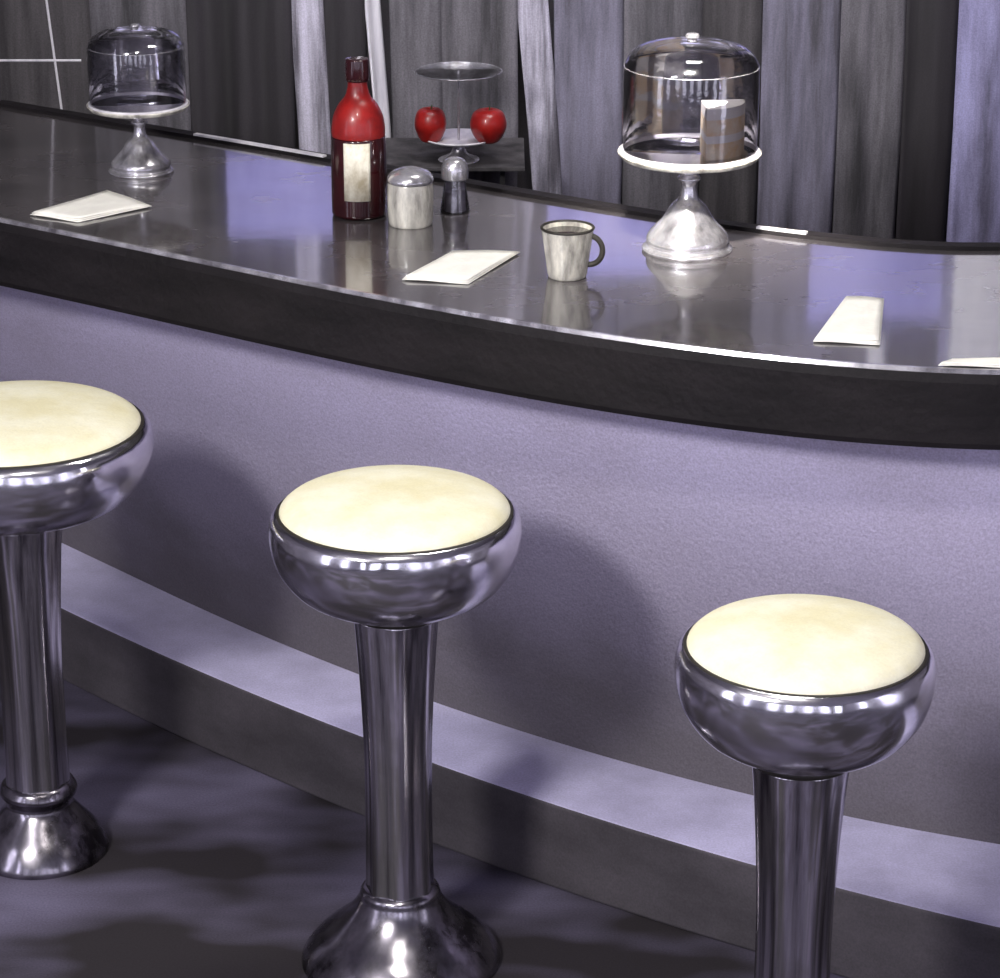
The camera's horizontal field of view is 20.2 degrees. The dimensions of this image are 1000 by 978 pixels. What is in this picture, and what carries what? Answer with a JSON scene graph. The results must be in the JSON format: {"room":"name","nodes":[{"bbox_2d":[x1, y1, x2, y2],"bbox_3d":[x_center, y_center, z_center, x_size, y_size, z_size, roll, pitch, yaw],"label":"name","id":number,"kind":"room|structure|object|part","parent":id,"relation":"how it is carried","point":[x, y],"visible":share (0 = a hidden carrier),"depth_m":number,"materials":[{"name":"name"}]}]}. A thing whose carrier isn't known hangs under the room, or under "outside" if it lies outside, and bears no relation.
{"room":"diner","nodes":[
{"label":"diner","id":0,"kind":"room"},
{"bbox_2d":[0,0,80,108],"bbox_3d":[-1.165,-0.703,6.698,0.418,1.450,0.160,0,21,0],"label":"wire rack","id":1,"kind":"object","parent":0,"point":[54,59],"visible":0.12,"depth_m":6.58,"materials":[{"name":"silver metal"}]},
{"bbox_3d":[-1.177,-1.008,6.584,0.385,0.006,0.006,0,20,0],"label":"rail","id":2,"kind":"part","parent":1,"relation":"part of","materials":[{"name":"silver metal"}]},
{"bbox_3d":[-1.020,-0.703,6.698,0.126,1.450,0.006,0,20,0],"label":"leg","id":3,"kind":"part","parent":1,"relation":"part of","materials":[{"name":"silver metal"}]},
{"bbox_2d":[0,679,845,977],"bbox_3d":[0.000,1.343,3.438,7.200,0.100,8.700,0,21,0],"label":"floor","id":4,"kind":"structure","parent":0,"point":[214,865],"depth_m":4.96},
{"bbox_2d":[0,380,153,879],"bbox_3d":[-0.838,0.258,4.978,0.474,0.854,0.474,-11,23,-27],"label":"bar stool","id":5,"kind":"object","parent":4,"relation":"on","point":[71,454],"visible":1,"depth_m":4.90,"materials":[{"name":"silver metal"}]},
{"bbox_2d":[0,380,140,466],"bbox_3d":[-0.838,-0.125,4.834,0.435,0.036,0.435,0,20,0],"label":"seat cushion","id":6,"kind":"object","parent":5,"relation":"on","point":[43,423],"depth_m":4.76,"materials":[{"name":"beige leather"}]},
{"bbox_2d":[268,465,521,977],"bbox_3d":[-0.168,0.400,4.609,0.416,0.847,0.416,-6,21,-16],"label":"bar stool","id":7,"kind":"object","parent":4,"relation":"on","point":[393,552],"visible":1,"depth_m":4.50,"materials":[{"name":"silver metal"}]},
{"bbox_2d":[279,465,510,552],"bbox_3d":[-0.168,0.020,4.467,0.372,0.036,0.372,-6,21,-16],"label":"seat cushion","id":8,"kind":"object","parent":7,"relation":"on","point":[379,508],"depth_m":4.39,"materials":[{"name":"beige leather"}]},
{"bbox_2d":[0,100,999,977],"bbox_3d":[0.238,0.024,5.306,4.272,1.062,1.285,9,22,23],"label":"bar counter","id":9,"kind":"object","parent":4,"relation":"on","point":[672,444],"depth_m":4.93,"materials":[{"name":"paint"}]},
{"bbox_2d":[30,190,151,221],"bbox_3d":[-0.760,-0.534,5.304,0.150,0.007,0.218,13,24,32],"label":"paper napkin","id":10,"kind":"object","parent":9,"relation":"on","point":[104,203],"visible":1,"depth_m":5.29,"materials":[{"name":"white paper"}]},
{"bbox_2d":[86,23,189,178],"bbox_3d":[-0.715,-0.772,5.530,0.203,0.297,0.203,-3,21,-8],"label":"cake stand","id":11,"kind":"object","parent":9,"relation":"on","point":[140,157],"visible":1,"depth_m":5.55,"materials":[{"name":"glass"}]},
{"bbox_3d":[-0.715,-0.905,5.480,0.020,0.012,0.020,0,20,0],"label":"dome knob","id":12,"kind":"part","parent":11,"relation":"part of","materials":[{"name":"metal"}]},
{"bbox_3d":[-0.715,-0.756,5.536,0.204,0.012,0.204,0,20,0],"label":"plate","id":13,"kind":"part","parent":11,"relation":"part of","materials":[{"name":"ceramic"}]},
{"bbox_3d":[-0.495,-0.707,5.751,0.342,0.004,0.013,13,24,32],"label":"ledge trim","id":14,"kind":"part","parent":9,"relation":"part of","materials":[{"name":"silver metal"}]},
{"bbox_2d":[331,56,386,219],"bbox_3d":[-0.264,-0.656,5.220,0.104,0.297,0.106,0,21,0],"label":"ketchup bottle","id":15,"kind":"object","parent":9,"relation":"on","point":[358,140],"visible":1,"depth_m":5.19,"materials":[{"name":"glass"}]},
{"bbox_3d":[-0.264,-0.589,5.246,0.104,0.152,0.104,0,20,0],"label":"glass","id":16,"kind":"part","parent":15,"relation":"part of","materials":[{"name":"red glass"}]},
{"bbox_2d":[387,166,433,229],"bbox_3d":[-0.166,-0.544,5.188,0.087,0.109,0.087,0,21,0],"label":"jar","id":17,"kind":"object","parent":9,"relation":"on","point":[410,195],"visible":1,"depth_m":5.16,"materials":[{"name":"ceramic"}]},
{"bbox_3d":[-0.166,-0.582,5.174,0.087,0.028,0.087,0,20,0],"label":"lid","id":18,"kind":"part","parent":17,"relation":"part of","materials":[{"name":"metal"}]},
{"bbox_2d":[440,156,469,214],"bbox_3d":[-0.085,-0.574,5.273,0.055,0.106,0.055,0,21,0],"label":"salt shaker","id":19,"kind":"object","parent":9,"relation":"on","point":[453,169],"visible":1,"depth_m":5.26,"materials":[{"name":"silver glass"}]},
{"bbox_3d":[-0.085,-0.555,5.280,0.055,0.066,0.055,0,20,0],"label":"shaker glass","id":20,"kind":"part","parent":19,"relation":"part of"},
{"bbox_2d":[402,250,519,283],"bbox_3d":[-0.067,-0.395,4.933,0.114,0.007,0.243,9,22,23],"label":"paper napkin","id":21,"kind":"object","parent":9,"relation":"on","point":[457,266],"visible":1,"depth_m":4.92,"materials":[{"name":"white paper"}]},
{"bbox_3d":[0.099,0.097,5.272,4.155,0.950,0.717,12,24,29],"label":"panel","id":22,"kind":"part","parent":9,"relation":"part of","materials":[{"name":"purple paint"}]},
{"bbox_3d":[0.201,-0.409,4.990,3.398,0.007,1.306,0,20,0],"label":"edge trim","id":23,"kind":"part","parent":9,"relation":"part of","materials":[{"name":"stone"}]},
{"bbox_2d":[0,107,999,368],"bbox_3d":[0.242,-0.438,5.089,3.633,0.020,1.103,8,22,20],"label":"countertop","id":24,"kind":"structure","parent":9,"relation":"on","point":[270,212],"depth_m":4.99,"materials":[{"name":"metal"}]},
{"bbox_2d":[540,219,604,281],"bbox_3d":[0.118,-0.412,4.863,0.095,0.091,0.097,-14,24,-32],"label":"coffee mug","id":25,"kind":"object","parent":9,"relation":"on","point":[567,243],"visible":1,"depth_m":4.84,"materials":[{"name":"ceramic"}]},
{"bbox_3d":[0.167,-0.413,4.852,0.032,0.062,0.010,4,21,11],"label":"handle","id":26,"kind":"part","parent":25,"relation":"part of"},
{"bbox_2d":[618,32,761,261],"bbox_3d":[0.337,-0.615,4.972,0.256,0.393,0.256,-1,21,-3],"label":"cake stand","id":27,"kind":"object","parent":9,"relation":"on","point":[727,139],"visible":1,"depth_m":4.99,"materials":[{"name":"glass"}]},
{"bbox_3d":[0.337,-0.594,4.979,0.256,0.016,0.256,0,20,0],"label":"plate","id":28,"kind":"part","parent":27,"relation":"part of","materials":[{"name":"ceramic"}]},
{"bbox_3d":[0.337,-0.791,4.906,0.026,0.016,0.026,0,20,0],"label":"dome knob","id":29,"kind":"part","parent":27,"relation":"part of","materials":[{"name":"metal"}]},
{"bbox_3d":[0.517,-0.474,5.129,0.096,0.004,0.013,10,23,24],"label":"ledge trim","id":30,"kind":"part","parent":9,"relation":"part of","materials":[{"name":"silver metal"}]},
{"bbox_2d":[813,296,883,344],"bbox_3d":[0.578,-0.283,4.632,0.107,0.007,0.263,3,21,8],"label":"paper napkin","id":31,"kind":"object","parent":9,"relation":"on","point":[857,319],"visible":1,"depth_m":4.60,"materials":[{"name":"white paper"}]},
{"bbox_2d":[938,357,999,367],"bbox_3d":[0.771,-0.198,4.406,0.165,0.007,0.041,0,21,0],"label":"paper napkin","id":32,"kind":"object","parent":9,"relation":"on","point":[994,362],"visible":1,"depth_m":4.40,"materials":[{"name":"white paper"}]},
{"bbox_2d":[674,594,935,977],"bbox_3d":[0.433,0.588,4.105,0.370,0.847,0.370,3,21,9],"label":"bar stool","id":33,"kind":"object","parent":4,"relation":"on","point":[806,692],"visible":1,"depth_m":3.91,"materials":[{"name":"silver metal"}]},
{"bbox_2d":[687,594,924,694],"bbox_3d":[0.433,0.208,3.963,0.339,0.036,0.339,-13,24,-32],"label":"seat cushion","id":34,"kind":"object","parent":33,"relation":"on","point":[778,644],"depth_m":3.90,"materials":[{"name":"beige leather"}]},
{"bbox_2d":[190,0,952,241],"bbox_3d":[0.000,-1.755,6.870,7.200,3.300,0.100,0,21,0],"label":"wall","id":35,"kind":"structure","parent":0,"point":[524,180],"depth_m":7.10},
{"bbox_2d":[386,138,524,184],"bbox_3d":[-0.120,-0.784,6.908,0.360,0.095,0.310,0,21,0],"label":"wall shelf","id":36,"kind":"object","parent":35,"relation":"attached to","point":[507,154],"visible":0.48,"depth_m":6.87,"materials":[{"name":"wood"}]},
{"bbox_2d":[414,62,506,164],"bbox_3d":[-0.095,-0.903,6.773,0.223,0.222,0.212,0,21,0],"label":"fruit stand","id":37,"kind":"object","parent":36,"relation":"on","point":[488,125],"visible":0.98,"depth_m":6.74,"materials":[{"name":"metal"}]},
{"bbox_2d":[428,128,485,146],"bbox_3d":[-0.100,-0.849,6.793,0.174,0.014,0.174,0,20,0],"label":"tray","id":38,"kind":"object","parent":37,"relation":"on","point":[454,137],"depth_m":6.76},
{"bbox_2d":[416,62,500,80],"bbox_3d":[-0.100,-1.002,6.736,0.206,0.006,0.206,0,20,0],"label":"tray","id":39,"kind":"object","parent":37,"relation":"on","point":[445,71],"depth_m":6.76,"materials":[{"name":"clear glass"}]},
{"bbox_3d":[-0.100,-0.926,6.764,0.006,0.172,0.006,0,20,0],"label":"post","id":40,"kind":"part","parent":37,"relation":"part of","materials":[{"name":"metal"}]},
{"bbox_3d":[0.000,-3.090,6.243,4.000,0.030,0.030,0,20,0],"label":"curtain rod","id":41,"kind":"object","parent":35,"relation":"attached to","visible":0},
{"bbox_2d":[0,0,95,114],"bbox_3d":[-1.235,-1.676,6.772,0.436,2.980,0.016,0,21,0],"label":"curtain","id":42,"kind":"object","parent":41,"relation":"hanging from","point":[24,27],"visible":0.19,"depth_m":6.99,"materials":[{"name":"grey fabric"}]},
{"bbox_2d":[89,0,190,130],"bbox_3d":[-0.902,-1.676,6.772,0.249,2.980,0.016,0,21,0],"label":"curtain","id":43,"kind":"object","parent":41,"relation":"hanging from","point":[133,73],"visible":0.29,"depth_m":6.98,"materials":[{"name":"grey fabric"}]},
{"bbox_2d":[186,0,295,147],"bbox_3d":[-0.651,-1.676,6.772,0.272,2.980,0.016,0,21,0],"label":"curtain","id":44,"kind":"object","parent":41,"relation":"hanging from","point":[240,52],"visible":0.41,"depth_m":7.00,"materials":[{"name":"fabric"}]},
{"bbox_2d":[291,0,330,154],"bbox_3d":[-0.499,-1.676,6.772,0.164,2.980,0.016,0,21,0],"label":"curtain","id":45,"kind":"object","parent":41,"relation":"hanging from","point":[308,26],"visible":0.45,"depth_m":7.01,"materials":[{"name":"fabric"}]},
{"bbox_2d":[323,0,365,135],"bbox_3d":[-0.388,-1.676,6.772,0.109,2.980,0.016,0,21,0],"label":"curtain","id":46,"kind":"object","parent":41,"relation":"hanging from","point":[344,20],"visible":0.26,"depth_m":6.98,"materials":[{"name":"fabric"}]},
{"bbox_2d":[365,0,390,137],"bbox_3d":[-0.350,-1.676,6.772,0.210,2.980,0.016,0,21,0],"label":"curtain","id":47,"kind":"object","parent":41,"relation":"hanging from","point":[373,17],"visible":0.29,"depth_m":6.99,"materials":[{"name":"white fabric"}]},
{"bbox_2d":[389,0,442,173],"bbox_3d":[-0.212,-1.676,6.772,0.136,2.980,0.016,0,21,0],"label":"curtain","id":48,"kind":"object","parent":41,"relation":"hanging from","point":[415,25],"visible":0.35,"depth_m":6.99,"materials":[{"name":"grey fabric"}]},
{"bbox_2d":[441,0,517,186],"bbox_3d":[-0.053,-1.676,6.772,0.199,2.980,0.016,0,21,0],"label":"curtain","id":49,"kind":"object","parent":41,"relation":"hanging from","point":[481,31],"visible":0.33,"depth_m":6.99,"materials":[{"name":"grey fabric"}]},
{"bbox_2d":[518,0,561,194],"bbox_3d":[0.037,-1.676,6.772,0.308,2.980,0.016,0,21,0],"label":"curtain","id":50,"kind":"object","parent":41,"relation":"hanging from","point":[533,15],"visible":0.45,"depth_m":7.03,"materials":[{"name":"fabric"}]},
{"bbox_2d":[554,0,623,203],"bbox_3d":[0.220,-1.676,6.772,0.182,2.980,0.016,0,21,0],"label":"curtain","id":51,"kind":"object","parent":41,"relation":"hanging from","point":[588,34],"visible":0.48,"depth_m":7.03,"materials":[{"name":"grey fabric"}]},
{"bbox_2d":[622,0,702,210],"bbox_3d":[0.404,-1.676,6.772,0.204,2.980,0.016,0,21,0],"label":"curtain","id":52,"kind":"object","parent":41,"relation":"hanging from","point":[644,20],"visible":0.32,"depth_m":7.01,"materials":[{"name":"grey fabric"}]},
{"bbox_2d":[698,0,762,223],"bbox_3d":[0.576,-1.676,6.772,0.159,2.980,0.016,0,21,0],"label":"curtain","id":53,"kind":"object","parent":41,"relation":"hanging from","point":[729,195],"visible":0.22,"depth_m":7.01,"materials":[{"name":"grey fabric"}]},
{"bbox_2d":[756,0,841,232],"bbox_3d":[0.748,-1.676,6.772,0.204,2.980,0.016,0,21,0],"label":"curtain","id":54,"kind":"object","parent":41,"relation":"hanging from","point":[801,38],"visible":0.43,"depth_m":7.04,"materials":[{"name":"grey fabric"}]},
{"bbox_2d":[832,0,906,238],"bbox_3d":[0.926,-1.676,6.772,0.172,2.980,0.016,0,21,0],"label":"curtain","id":55,"kind":"object","parent":41,"relation":"hanging from","point":[873,32],"visible":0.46,"depth_m":7.04,"materials":[{"name":"grey fabric"}]},
{"bbox_2d":[895,0,958,241],"bbox_3d":[1.073,-1.676,6.772,0.139,2.980,0.016,0,21,0],"label":"curtain","id":56,"kind":"object","parent":41,"relation":"hanging from","point":[931,36],"visible":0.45,"depth_m":7.05,"materials":[{"name":"fabric"}]},
{"bbox_2d":[946,0,999,241],"bbox_3d":[1.306,-1.676,6.772,0.346,2.980,0.016,0,21,0],"label":"curtain","id":57,"kind":"object","parent":41,"relation":"hanging from","point":[974,186],"visible":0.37,"depth_m":7.06,"materials":[{"name":"purple fabric"}]}
]}

